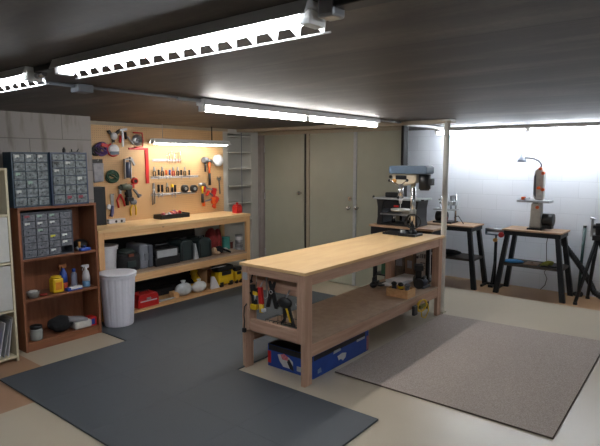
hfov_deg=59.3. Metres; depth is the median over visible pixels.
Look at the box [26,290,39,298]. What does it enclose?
plastic tub
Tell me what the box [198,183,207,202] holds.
hammer
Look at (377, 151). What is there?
door
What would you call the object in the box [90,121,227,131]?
trim
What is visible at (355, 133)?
trim
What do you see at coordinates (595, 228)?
tripod stand
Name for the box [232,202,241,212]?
box
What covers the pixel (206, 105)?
strip light
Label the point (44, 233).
drawer organizer
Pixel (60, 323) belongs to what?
cloth bag
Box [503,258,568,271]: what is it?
shelf
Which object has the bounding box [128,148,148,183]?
square
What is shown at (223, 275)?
toy truck
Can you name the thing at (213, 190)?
clamp
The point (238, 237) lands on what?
paint can
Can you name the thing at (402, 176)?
press
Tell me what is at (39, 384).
foam mat
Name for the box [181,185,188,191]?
tape roll
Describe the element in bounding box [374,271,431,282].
shelf
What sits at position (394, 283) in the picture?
tool
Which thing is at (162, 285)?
duffel bag
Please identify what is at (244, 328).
power cable
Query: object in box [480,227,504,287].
stand
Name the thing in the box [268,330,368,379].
carton
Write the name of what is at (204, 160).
mallet
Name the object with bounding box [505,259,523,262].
cloth
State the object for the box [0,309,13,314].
shelf
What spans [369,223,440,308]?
stand
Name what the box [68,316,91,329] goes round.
folded towels
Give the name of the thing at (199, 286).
plastic bag
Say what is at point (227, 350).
foam mat
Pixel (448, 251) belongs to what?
cloth bag
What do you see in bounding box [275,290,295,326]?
clamp
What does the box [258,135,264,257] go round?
trim
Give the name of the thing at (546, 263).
heap
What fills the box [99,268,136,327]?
waste bin
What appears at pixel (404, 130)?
trim
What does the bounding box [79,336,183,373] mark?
foam mat
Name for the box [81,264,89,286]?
spray bottle
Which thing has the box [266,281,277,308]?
clamp
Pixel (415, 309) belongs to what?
extension cord
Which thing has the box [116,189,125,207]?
tin snips
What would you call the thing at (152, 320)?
foam mat
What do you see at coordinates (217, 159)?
tape roll
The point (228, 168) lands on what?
niche shelf
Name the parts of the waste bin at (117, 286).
lid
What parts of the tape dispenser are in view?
cutter plate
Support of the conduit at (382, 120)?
attached to the ceiling
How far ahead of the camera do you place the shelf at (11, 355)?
4.45 m
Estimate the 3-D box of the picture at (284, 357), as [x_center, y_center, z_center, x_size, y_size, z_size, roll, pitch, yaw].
[-0.128,1.083,4.261,0.080,0.050,0.001,6,9,38]
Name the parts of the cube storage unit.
door panel, door panel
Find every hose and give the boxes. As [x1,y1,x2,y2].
[190,269,200,285]
[561,239,599,298]
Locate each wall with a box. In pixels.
[0,111,93,201]
[93,124,258,283]
[407,126,599,296]
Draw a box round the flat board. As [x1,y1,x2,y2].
[377,281,386,285]
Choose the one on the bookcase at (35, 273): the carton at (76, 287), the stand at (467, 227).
the carton at (76, 287)
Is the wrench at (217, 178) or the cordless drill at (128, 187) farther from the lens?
the wrench at (217, 178)
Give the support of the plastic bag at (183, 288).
on the workbench at (152, 231)
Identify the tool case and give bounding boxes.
[126,242,152,268]
[153,242,179,266]
[166,237,193,260]
[186,235,211,257]
[232,265,241,282]
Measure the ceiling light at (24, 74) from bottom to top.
0.071 m
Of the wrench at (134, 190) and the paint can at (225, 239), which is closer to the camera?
the wrench at (134, 190)
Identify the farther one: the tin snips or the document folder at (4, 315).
the tin snips
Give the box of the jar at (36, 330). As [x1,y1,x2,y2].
[29,324,42,340]
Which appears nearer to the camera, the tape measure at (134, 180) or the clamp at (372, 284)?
the clamp at (372, 284)
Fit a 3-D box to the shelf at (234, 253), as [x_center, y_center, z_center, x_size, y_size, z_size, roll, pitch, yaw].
[-1.573,0.476,6.495,0.498,0.014,2.228,6,9,38]
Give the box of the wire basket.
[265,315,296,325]
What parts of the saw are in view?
handle, blade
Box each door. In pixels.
[264,134,304,256]
[310,132,353,284]
[354,130,400,286]
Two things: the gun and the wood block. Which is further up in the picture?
the gun
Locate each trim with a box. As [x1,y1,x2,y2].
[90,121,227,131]
[237,119,455,132]
[258,126,401,135]
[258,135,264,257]
[305,134,305,247]
[306,134,309,247]
[352,132,356,285]
[399,126,408,220]
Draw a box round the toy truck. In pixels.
[211,263,232,286]
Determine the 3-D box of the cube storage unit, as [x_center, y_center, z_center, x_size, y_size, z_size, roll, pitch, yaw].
[-2.696,0.373,4.304,0.382,1.630,0.520,6,9,38]
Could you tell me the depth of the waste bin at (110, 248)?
5.69 m
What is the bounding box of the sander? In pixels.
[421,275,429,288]
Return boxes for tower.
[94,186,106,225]
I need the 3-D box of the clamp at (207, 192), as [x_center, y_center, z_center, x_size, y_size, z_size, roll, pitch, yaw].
[-1.208,-0.332,7.287,0.051,0.238,0.239,6,9,38]
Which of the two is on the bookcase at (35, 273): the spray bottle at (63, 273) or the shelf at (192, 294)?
the spray bottle at (63, 273)
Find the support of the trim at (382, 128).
attached to the wall
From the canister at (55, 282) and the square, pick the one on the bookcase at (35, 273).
the canister at (55, 282)
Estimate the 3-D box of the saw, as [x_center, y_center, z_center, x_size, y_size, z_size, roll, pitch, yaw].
[-2.173,-0.207,6.094,0.047,0.274,0.066,6,9,38]
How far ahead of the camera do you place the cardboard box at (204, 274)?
6.80 m
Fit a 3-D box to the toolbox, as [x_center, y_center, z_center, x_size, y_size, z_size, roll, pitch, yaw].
[-1.786,0.857,6.047,0.190,0.178,0.279,6,9,38]
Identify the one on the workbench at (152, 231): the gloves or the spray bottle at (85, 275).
the gloves
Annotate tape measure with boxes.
[79,245,90,250]
[131,177,137,183]
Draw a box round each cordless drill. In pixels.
[118,184,134,200]
[413,263,423,288]
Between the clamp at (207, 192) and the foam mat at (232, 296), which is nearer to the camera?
the foam mat at (232, 296)
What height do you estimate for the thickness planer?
0.400 m
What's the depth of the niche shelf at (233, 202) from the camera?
7.79 m
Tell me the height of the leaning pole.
0.887 m
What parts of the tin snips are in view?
handle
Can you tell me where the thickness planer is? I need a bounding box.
[372,192,431,226]
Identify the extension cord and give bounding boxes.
[412,299,428,317]
[540,238,547,289]
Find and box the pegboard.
[91,124,223,220]
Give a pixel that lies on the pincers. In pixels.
(134, 202)
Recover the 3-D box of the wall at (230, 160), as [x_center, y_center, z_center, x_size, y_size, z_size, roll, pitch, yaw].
[-1.282,-0.273,7.557,0.370,2.125,4.412,6,9,38]
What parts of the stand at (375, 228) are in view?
leg, frame, leg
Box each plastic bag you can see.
[175,280,191,295]
[192,278,205,291]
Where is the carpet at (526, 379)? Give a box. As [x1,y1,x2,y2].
[335,314,599,438]
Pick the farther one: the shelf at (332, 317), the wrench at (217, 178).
the wrench at (217, 178)
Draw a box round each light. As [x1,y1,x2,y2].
[0,66,48,92]
[49,0,330,78]
[149,127,230,145]
[196,98,379,127]
[318,0,396,21]
[434,122,599,134]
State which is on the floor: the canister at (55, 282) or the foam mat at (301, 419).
the foam mat at (301, 419)
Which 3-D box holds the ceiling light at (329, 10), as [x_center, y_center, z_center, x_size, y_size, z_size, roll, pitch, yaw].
[0.676,-0.510,0.928,1.575,0.049,0.060,6,9,38]
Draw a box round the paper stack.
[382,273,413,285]
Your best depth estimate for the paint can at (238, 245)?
7.30 m
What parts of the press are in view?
switch panel, power cord, motor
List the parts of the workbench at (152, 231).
leg, power strip, panel, shelf rail, leg, leg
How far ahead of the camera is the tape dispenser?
6.00 m
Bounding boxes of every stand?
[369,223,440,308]
[427,220,487,289]
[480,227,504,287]
[493,226,573,303]
[573,217,599,304]
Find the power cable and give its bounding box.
[242,303,246,332]
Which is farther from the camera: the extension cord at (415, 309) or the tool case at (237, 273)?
the tool case at (237, 273)
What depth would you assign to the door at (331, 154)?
7.20 m
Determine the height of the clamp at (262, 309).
0.252 m
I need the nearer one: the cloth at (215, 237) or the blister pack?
the blister pack
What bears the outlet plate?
attached to the workbench at (322, 325)
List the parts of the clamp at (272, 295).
handle, handle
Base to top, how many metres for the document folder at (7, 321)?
0.310 m
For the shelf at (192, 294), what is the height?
0.033 m
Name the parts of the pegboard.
cord coil, cord coil, cord coil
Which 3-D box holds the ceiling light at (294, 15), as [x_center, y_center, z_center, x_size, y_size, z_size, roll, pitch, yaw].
[-0.489,-0.613,1.855,1.380,0.071,0.123,6,9,38]
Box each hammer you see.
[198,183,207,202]
[208,159,214,184]
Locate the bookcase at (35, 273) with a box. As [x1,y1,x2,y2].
[9,202,101,352]
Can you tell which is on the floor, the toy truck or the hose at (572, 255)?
the hose at (572, 255)
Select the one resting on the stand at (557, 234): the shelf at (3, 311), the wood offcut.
the wood offcut
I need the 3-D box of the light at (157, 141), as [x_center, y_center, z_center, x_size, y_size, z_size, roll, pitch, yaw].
[-1.357,-1.104,6.645,0.150,0.250,1.210,6,9,38]
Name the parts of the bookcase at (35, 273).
panel, panel, panel, shelf, shelf, shelf, panel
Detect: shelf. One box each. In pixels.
[0,262,10,265]
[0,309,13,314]
[0,353,16,361]
[134,281,241,313]
[136,248,246,273]
[227,136,251,137]
[228,168,251,169]
[228,184,251,186]
[228,201,251,204]
[251,279,437,343]
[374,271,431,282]
[431,252,482,260]
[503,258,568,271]
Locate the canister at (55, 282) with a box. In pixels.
[49,275,63,292]
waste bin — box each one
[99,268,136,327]
[104,243,117,269]
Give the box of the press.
[382,165,433,236]
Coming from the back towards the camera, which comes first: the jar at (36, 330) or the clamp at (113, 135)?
the clamp at (113, 135)
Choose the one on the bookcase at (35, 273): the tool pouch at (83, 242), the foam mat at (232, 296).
the tool pouch at (83, 242)
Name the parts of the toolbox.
lid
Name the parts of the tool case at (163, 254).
handle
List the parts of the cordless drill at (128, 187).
motor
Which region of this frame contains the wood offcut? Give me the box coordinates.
[523,261,540,265]
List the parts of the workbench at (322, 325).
leg, shelf rail, rail, leg, shelf rail, leg, leg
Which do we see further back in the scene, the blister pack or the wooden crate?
the blister pack
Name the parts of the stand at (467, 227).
frame, leg, leg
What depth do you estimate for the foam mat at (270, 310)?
6.00 m
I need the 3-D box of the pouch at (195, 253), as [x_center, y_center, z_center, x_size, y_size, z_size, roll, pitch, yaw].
[-1.314,0.353,6.611,0.050,0.200,0.078,6,9,38]
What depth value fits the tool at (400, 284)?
5.31 m
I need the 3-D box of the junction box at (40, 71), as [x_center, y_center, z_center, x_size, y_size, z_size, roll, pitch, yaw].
[-1.127,-0.683,2.365,0.221,0.053,0.044,6,9,38]
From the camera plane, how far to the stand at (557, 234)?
6.56 m
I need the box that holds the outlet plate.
[243,272,246,279]
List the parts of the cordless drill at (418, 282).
motor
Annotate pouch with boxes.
[73,239,87,247]
[193,243,198,259]
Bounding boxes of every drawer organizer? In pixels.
[2,152,50,207]
[20,209,73,259]
[48,152,88,205]
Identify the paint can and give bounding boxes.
[222,236,229,248]
[235,234,242,241]
[235,242,242,249]
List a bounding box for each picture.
[278,354,292,368]
[281,354,287,360]
[287,360,293,370]
[337,353,345,359]
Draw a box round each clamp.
[107,130,119,142]
[119,128,126,146]
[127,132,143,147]
[202,197,215,207]
[203,187,216,196]
[205,191,218,207]
[257,280,265,312]
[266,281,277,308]
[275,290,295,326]
[369,275,379,287]
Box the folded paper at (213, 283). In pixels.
[210,276,218,288]
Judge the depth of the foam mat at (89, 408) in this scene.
3.69 m
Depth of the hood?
6.50 m
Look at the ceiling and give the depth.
2.37 m
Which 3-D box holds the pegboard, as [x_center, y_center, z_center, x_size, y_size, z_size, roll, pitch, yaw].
[-1.776,-0.617,6.541,0.068,1.114,2.278,6,9,38]
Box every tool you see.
[391,281,396,288]
[398,282,403,289]
[404,283,409,290]
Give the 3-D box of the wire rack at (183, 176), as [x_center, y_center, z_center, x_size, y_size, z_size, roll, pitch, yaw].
[-1.588,-0.593,6.783,0.042,0.028,0.749,6,9,38]
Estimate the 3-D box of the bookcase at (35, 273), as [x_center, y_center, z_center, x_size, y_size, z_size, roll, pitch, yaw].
[-2.302,0.467,4.949,0.304,1.287,0.725,6,9,38]
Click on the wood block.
(171, 293)
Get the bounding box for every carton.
[65,285,81,291]
[85,315,96,325]
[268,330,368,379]
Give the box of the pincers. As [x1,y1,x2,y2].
[130,199,136,215]
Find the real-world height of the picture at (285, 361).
0.105 m
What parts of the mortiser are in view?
motor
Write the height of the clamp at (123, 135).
0.213 m
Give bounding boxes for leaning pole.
[573,225,586,296]
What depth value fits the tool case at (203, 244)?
6.73 m
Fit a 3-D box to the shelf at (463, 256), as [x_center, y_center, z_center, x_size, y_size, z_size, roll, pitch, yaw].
[2.094,0.448,7.287,0.750,0.030,0.400,6,9,38]
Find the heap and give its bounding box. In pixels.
[540,261,556,267]
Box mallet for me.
[201,157,208,171]
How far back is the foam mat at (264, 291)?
6.80 m
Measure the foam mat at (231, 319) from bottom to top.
0.012 m
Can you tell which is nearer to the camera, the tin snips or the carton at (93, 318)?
the carton at (93, 318)
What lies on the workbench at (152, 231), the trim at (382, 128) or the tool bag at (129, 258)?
the tool bag at (129, 258)
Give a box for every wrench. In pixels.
[132,189,141,197]
[216,176,220,193]
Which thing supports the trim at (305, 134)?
attached to the wall
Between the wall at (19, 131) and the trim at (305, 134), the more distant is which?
the trim at (305, 134)
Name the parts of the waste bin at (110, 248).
lid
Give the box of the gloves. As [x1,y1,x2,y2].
[212,246,230,254]
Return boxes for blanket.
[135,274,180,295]
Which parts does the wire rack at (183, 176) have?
wire frame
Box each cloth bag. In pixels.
[47,315,72,331]
[431,248,460,254]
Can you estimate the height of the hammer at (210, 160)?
0.351 m
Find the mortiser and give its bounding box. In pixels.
[433,194,463,223]
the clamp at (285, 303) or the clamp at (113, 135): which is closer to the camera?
the clamp at (285, 303)
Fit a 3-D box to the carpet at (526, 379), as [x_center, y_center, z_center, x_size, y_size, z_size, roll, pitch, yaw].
[1.589,1.156,4.564,1.627,0.011,2.162,6,9,38]
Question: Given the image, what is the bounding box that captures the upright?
[241,133,242,212]
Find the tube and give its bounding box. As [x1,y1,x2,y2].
[159,297,174,302]
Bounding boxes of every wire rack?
[151,175,197,178]
[151,192,196,195]
[152,159,179,160]
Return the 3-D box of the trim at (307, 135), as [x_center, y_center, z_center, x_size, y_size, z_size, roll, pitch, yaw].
[0.119,-0.227,7.482,0.055,2.052,0.033,6,9,38]
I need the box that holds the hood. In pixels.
[149,138,230,144]
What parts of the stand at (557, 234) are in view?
leg, leg, frame, leg, leg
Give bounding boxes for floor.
[0,270,599,445]
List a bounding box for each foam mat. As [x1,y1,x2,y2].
[0,355,119,403]
[38,374,170,434]
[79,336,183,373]
[101,308,192,340]
[155,297,236,319]
[173,369,299,425]
[186,332,268,369]
[196,307,276,331]
[200,287,265,306]
[237,391,377,445]
[238,282,280,294]
[238,331,276,341]
[239,296,296,315]
[276,291,335,303]
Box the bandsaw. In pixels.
[517,153,554,229]
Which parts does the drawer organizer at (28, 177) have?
drawer, drawer, drawer, drawer, drawer, drawer, drawer, drawer, drawer, drawer, drawer, drawer, drawer, drawer, drawer, drawer, drawer, drawer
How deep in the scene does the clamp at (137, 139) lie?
6.28 m
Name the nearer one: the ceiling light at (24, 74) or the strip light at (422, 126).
the ceiling light at (24, 74)
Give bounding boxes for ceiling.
[0,0,599,130]
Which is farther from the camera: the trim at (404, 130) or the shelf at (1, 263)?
the trim at (404, 130)
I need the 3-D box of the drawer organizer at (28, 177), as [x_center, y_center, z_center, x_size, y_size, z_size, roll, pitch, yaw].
[-2.384,-0.381,4.620,0.182,0.475,0.318,6,9,38]
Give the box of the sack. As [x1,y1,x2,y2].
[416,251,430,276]
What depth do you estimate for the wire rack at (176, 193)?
6.79 m
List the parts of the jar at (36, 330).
lid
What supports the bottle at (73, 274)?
on the bookcase at (35, 273)
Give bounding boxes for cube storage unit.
[0,168,18,361]
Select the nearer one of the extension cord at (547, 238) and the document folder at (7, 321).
the document folder at (7, 321)
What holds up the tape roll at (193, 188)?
on the wire rack at (176, 193)
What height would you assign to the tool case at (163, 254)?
0.246 m
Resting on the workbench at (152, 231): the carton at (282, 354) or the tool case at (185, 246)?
the tool case at (185, 246)
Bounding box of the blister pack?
[92,159,103,182]
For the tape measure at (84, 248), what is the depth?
5.04 m
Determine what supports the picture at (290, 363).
attached to the carton at (282, 354)
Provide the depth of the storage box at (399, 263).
6.22 m
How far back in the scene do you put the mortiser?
7.24 m
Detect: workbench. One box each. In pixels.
[97,211,249,321]
[239,230,444,387]
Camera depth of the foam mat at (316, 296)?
6.53 m
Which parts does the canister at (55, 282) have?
lid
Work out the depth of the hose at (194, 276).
6.74 m
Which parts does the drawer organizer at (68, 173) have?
drawer, drawer, drawer, drawer, drawer, drawer, drawer, drawer, drawer, drawer, drawer, drawer, drawer, drawer, drawer, drawer, drawer, drawer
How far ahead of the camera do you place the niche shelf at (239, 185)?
7.69 m
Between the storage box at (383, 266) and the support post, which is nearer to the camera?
the support post
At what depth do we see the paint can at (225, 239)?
7.32 m
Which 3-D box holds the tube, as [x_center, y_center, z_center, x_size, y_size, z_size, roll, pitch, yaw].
[-1.581,0.908,6.270,0.036,0.036,0.230,6,9,38]
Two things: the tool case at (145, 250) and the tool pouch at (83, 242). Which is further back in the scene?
the tool case at (145, 250)
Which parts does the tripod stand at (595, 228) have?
leg, leg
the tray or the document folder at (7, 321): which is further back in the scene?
the tray
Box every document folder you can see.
[0,315,10,357]
[0,321,5,357]
[1,314,11,355]
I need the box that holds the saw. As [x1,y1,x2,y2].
[110,194,113,216]
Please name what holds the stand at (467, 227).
on the floor
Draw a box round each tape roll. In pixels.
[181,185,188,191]
[190,185,197,191]
[212,155,222,165]
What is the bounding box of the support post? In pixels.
[440,119,454,313]
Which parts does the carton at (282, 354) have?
panel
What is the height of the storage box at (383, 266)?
0.222 m
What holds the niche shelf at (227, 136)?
attached to the wall at (230, 160)
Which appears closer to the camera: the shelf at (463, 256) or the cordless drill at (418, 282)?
the cordless drill at (418, 282)
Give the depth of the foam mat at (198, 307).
6.03 m
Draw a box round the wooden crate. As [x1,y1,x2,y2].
[386,285,415,298]
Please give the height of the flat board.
0.016 m
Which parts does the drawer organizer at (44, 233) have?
drawer, drawer, drawer, drawer, drawer, drawer, drawer, drawer, drawer, drawer, drawer, drawer, drawer, drawer, drawer, drawer, drawer, drawer, drawer, drawer, drawer, drawer, drawer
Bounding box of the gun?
[123,157,135,178]
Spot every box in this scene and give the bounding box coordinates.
[33,63,54,78]
[194,265,225,289]
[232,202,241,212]
[381,263,385,273]
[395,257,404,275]
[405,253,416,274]
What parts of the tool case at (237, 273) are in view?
case lid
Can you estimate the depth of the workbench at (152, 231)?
6.39 m
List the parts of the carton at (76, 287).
white panel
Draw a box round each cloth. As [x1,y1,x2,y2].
[205,228,221,248]
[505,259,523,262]
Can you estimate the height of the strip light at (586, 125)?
0.089 m
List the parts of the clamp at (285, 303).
handle, handle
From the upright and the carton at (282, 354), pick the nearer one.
the carton at (282, 354)
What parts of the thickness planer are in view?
frame, plate, frame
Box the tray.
[153,212,189,219]
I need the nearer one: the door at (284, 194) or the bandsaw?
the bandsaw
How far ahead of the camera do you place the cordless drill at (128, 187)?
6.20 m
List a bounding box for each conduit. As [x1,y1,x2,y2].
[28,81,200,101]
[380,119,400,122]
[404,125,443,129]
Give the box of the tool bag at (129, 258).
[116,248,139,269]
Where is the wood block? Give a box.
[169,290,179,298]
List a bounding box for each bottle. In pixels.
[58,264,67,288]
[71,268,76,285]
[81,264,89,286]
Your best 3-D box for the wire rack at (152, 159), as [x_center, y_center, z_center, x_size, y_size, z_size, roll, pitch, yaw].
[-1.668,-0.794,6.658,0.042,0.028,0.448,6,9,38]
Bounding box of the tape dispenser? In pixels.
[101,143,118,156]
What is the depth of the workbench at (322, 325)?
4.45 m
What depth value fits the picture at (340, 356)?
4.39 m
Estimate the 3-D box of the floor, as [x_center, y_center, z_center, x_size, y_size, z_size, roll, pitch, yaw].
[0.396,1.378,2.999,8.900,0.050,9.880,6,9,38]
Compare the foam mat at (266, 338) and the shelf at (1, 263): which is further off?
the foam mat at (266, 338)
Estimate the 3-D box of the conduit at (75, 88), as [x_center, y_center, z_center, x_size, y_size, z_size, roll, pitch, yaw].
[-1.198,-0.774,3.070,0.090,0.044,1.600,6,9,38]
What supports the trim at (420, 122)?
attached to the wall at (230, 160)
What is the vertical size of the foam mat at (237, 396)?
0.012 m
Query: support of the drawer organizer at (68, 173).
on the bookcase at (35, 273)
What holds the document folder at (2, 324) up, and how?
on the cube storage unit
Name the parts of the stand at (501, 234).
post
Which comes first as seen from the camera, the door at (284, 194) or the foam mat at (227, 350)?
the foam mat at (227, 350)
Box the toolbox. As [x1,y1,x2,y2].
[134,289,158,308]
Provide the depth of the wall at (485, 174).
7.04 m
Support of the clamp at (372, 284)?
on the workbench at (322, 325)
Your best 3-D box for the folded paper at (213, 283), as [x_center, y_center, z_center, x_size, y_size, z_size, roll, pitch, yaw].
[-1.106,0.769,6.842,0.030,0.160,0.148,6,9,38]
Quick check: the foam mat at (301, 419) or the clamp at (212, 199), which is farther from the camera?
the clamp at (212, 199)
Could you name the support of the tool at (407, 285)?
in the wooden crate

